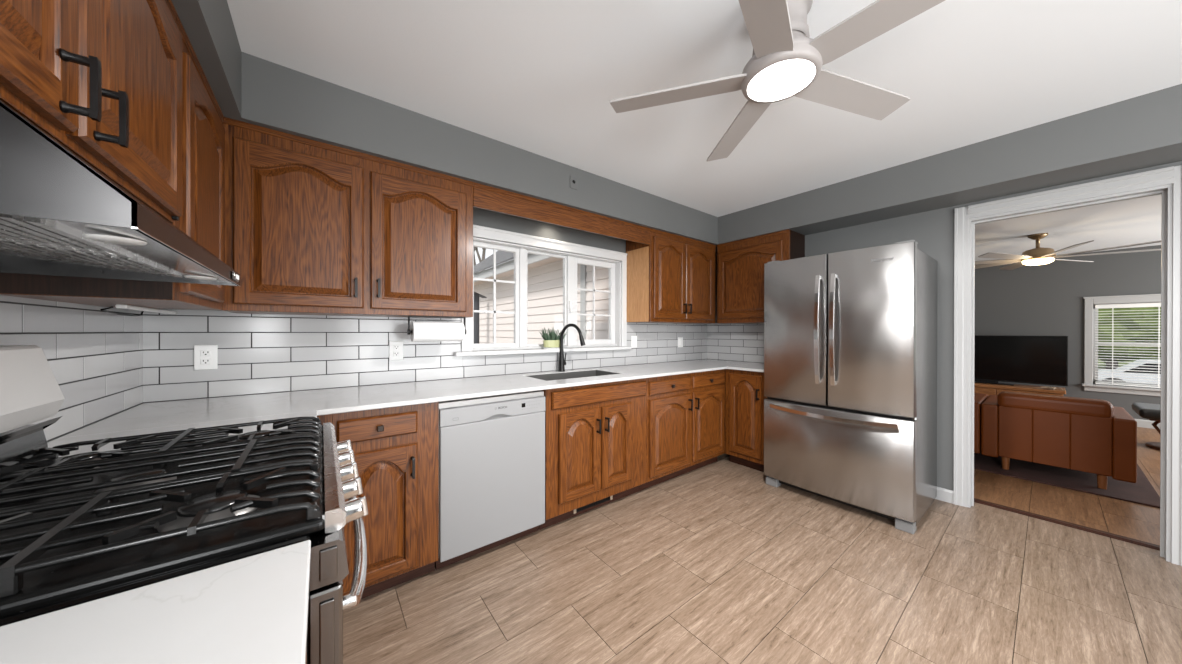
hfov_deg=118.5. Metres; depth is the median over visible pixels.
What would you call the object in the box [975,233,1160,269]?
ceiling fan
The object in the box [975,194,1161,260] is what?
ceiling
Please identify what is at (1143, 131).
soffit
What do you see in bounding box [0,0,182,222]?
upper cabinet
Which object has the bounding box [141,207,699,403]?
wall
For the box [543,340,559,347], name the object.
pot
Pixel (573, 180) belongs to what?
cover plate
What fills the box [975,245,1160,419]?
wall
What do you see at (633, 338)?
light switch
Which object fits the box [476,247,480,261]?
bare tree
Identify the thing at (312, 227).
upper cabinet
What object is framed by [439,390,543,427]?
control panel
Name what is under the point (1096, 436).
sofa
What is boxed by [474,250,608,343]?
neighbour wing
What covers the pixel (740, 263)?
upper cabinet
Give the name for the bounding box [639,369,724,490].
base cabinet
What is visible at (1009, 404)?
cushion
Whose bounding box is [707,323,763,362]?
wall tiles
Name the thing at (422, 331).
paper towel roll
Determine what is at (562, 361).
faucet
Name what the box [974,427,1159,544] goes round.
floor
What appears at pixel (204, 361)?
receptacle
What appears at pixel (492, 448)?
dishwasher
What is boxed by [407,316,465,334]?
paper towel holder
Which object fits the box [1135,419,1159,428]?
baseboard
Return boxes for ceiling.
[227,0,1181,216]
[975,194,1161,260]
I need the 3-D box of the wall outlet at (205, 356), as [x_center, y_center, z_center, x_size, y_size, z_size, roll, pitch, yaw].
[-1.835,0.119,1.676,0.077,0.118,0.010,0,0,-38]
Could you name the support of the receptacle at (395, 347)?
attached to the wall outlet at (395, 347)
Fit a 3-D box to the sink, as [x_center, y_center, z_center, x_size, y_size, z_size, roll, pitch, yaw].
[-0.123,0.424,2.632,0.668,0.210,0.333,0,0,-38]
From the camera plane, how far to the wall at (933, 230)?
2.59 m
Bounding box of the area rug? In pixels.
[974,451,1159,507]
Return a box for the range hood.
[0,100,239,285]
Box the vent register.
[573,495,612,513]
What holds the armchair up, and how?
on the area rug
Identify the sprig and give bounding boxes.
[1040,386,1063,389]
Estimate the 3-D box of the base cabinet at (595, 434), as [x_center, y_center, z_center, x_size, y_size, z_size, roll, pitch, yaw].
[-0.092,0.783,2.607,0.871,0.891,0.655,0,0,-38]
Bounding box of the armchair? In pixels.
[974,393,988,452]
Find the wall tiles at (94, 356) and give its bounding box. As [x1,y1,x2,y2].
[0,295,142,440]
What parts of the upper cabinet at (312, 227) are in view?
door, panel, handle, handle, door, panel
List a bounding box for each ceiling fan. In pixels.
[610,0,944,161]
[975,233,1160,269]
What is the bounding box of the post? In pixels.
[474,292,486,343]
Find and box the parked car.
[1098,359,1160,383]
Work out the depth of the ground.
27.38 m
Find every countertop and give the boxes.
[0,540,310,663]
[47,359,763,456]
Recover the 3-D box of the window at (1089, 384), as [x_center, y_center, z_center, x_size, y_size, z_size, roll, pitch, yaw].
[7.255,0.163,4.492,0.160,1.305,1.150,0,0,-38]
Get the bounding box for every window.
[453,225,631,356]
[1082,294,1160,395]
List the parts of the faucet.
spout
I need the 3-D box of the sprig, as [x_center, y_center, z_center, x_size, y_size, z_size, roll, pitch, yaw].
[6.267,0.759,4.779,0.178,0.042,0.206,0,0,-22]
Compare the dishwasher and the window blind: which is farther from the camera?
the window blind
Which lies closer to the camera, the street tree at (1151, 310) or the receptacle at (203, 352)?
the receptacle at (203, 352)
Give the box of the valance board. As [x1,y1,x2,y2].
[473,182,650,244]
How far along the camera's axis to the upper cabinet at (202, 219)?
1.09 m
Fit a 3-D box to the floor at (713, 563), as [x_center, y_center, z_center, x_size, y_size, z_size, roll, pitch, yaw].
[1.286,1.264,0.814,4.500,0.060,5.200,0,0,-38]
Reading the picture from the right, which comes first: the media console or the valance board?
the media console
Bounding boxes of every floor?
[343,453,1181,663]
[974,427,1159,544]
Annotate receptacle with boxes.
[201,350,210,355]
[201,358,210,364]
[393,345,399,349]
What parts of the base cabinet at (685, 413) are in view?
drawer, door, panel, handle, handle, drawer, door, panel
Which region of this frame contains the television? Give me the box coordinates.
[974,335,1067,385]
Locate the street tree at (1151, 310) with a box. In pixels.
[1098,307,1160,368]
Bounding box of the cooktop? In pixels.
[0,425,324,617]
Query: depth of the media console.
5.07 m
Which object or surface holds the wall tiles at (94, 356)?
attached to the wall at (139, 404)
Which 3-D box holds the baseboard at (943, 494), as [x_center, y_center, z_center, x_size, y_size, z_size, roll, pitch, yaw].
[2.291,1.186,2.943,0.014,0.090,1.046,0,0,-38]
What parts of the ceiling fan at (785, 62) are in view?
blade, blade, blade, blade, blade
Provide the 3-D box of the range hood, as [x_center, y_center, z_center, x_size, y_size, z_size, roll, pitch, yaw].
[-1.000,-0.222,0.635,0.437,0.168,0.753,0,0,-38]
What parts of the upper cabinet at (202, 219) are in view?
panel, door, panel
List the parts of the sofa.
arm, leg, backrest, leg, arm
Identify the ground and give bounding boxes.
[1098,358,1160,369]
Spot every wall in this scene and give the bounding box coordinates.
[47,404,140,441]
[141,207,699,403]
[715,161,1181,490]
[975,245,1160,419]
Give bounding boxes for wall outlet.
[194,345,217,369]
[389,341,402,359]
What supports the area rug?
on the floor at (1137, 521)
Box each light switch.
[631,336,636,347]
[678,337,682,346]
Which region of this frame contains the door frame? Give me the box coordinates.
[954,165,1181,565]
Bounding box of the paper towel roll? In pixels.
[410,322,464,341]
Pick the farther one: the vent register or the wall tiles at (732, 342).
the wall tiles at (732, 342)
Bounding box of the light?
[100,304,175,315]
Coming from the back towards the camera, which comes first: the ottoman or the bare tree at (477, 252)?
the bare tree at (477, 252)
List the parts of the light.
cord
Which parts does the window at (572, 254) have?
sash, sill, sash, sash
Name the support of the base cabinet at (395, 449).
on the floor at (713, 563)
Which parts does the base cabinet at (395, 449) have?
corner panel, drawer, panel, knob, door, handle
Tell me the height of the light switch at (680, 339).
0.112 m
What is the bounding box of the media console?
[974,383,1065,395]
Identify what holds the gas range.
on the floor at (713, 563)
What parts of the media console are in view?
door, door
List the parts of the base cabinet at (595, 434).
door, panel, drawer, handle, handle, door, panel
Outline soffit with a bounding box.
[171,0,1181,252]
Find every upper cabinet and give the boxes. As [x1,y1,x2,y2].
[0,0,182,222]
[0,16,224,309]
[222,117,473,317]
[626,228,715,323]
[717,229,804,323]
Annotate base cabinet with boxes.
[317,402,438,598]
[539,378,645,529]
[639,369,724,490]
[725,369,765,471]
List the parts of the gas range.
burner, burner, burner, burner, oven door, control panel, trim, knob, knob, knob, knob, handle, knob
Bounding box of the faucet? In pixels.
[558,324,584,371]
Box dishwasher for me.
[435,390,544,569]
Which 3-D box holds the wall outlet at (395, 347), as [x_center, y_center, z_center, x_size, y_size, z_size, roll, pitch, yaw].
[-1.198,0.113,2.165,0.077,0.118,0.010,0,0,-38]
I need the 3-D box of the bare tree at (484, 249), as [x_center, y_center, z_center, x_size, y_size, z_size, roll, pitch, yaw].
[-6.772,-3.756,17.340,6.651,10.702,5.675,0,0,26]
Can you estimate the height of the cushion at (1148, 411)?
0.105 m
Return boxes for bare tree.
[474,247,485,273]
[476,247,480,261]
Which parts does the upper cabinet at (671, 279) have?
panel, door, panel, door, panel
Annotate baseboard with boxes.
[935,487,953,503]
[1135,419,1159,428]
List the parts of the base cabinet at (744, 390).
panel, door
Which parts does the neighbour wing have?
corner trim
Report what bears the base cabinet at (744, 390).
on the floor at (713, 563)
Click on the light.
(121, 306)
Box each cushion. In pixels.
[997,391,1113,417]
[1132,403,1160,419]
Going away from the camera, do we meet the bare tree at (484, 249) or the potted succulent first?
the potted succulent
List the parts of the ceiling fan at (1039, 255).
blade, blade, blade, blade, lamp shade, blade, blade, blade, blade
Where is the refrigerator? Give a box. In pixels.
[764,240,937,533]
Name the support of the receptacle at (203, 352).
attached to the wall outlet at (205, 356)
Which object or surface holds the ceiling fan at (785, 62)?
hanging from the ceiling at (540, 77)
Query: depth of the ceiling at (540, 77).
1.61 m
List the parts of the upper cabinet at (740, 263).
panel, door, panel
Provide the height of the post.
2.336 m
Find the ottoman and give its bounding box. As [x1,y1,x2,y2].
[1132,403,1160,449]
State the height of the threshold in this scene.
0.062 m
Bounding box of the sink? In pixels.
[527,370,620,380]
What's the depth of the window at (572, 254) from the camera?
2.85 m
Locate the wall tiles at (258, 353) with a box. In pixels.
[143,309,706,402]
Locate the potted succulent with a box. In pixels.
[540,326,566,348]
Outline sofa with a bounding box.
[981,391,1136,488]
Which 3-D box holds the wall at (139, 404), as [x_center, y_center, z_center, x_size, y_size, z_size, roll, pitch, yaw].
[-0.477,0.053,-0.544,0.150,2.483,5.200,0,0,-38]
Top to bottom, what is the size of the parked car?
1.400 m
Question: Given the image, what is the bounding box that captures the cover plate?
[570,175,576,189]
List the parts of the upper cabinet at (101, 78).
panel, door, handle, handle, door, panel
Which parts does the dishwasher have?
control panel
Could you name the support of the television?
on the media console
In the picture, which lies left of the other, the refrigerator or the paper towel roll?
the paper towel roll
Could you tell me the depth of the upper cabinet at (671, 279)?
3.28 m
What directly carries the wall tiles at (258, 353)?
attached to the wall at (481, 217)
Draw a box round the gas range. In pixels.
[0,345,367,663]
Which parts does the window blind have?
rail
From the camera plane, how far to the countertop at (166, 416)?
1.65 m
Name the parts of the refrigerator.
door, handle, handle, handle, freezer drawer, door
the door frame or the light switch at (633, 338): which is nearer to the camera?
the door frame
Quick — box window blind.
[1095,302,1160,387]
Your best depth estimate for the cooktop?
0.52 m
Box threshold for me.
[974,498,1159,550]

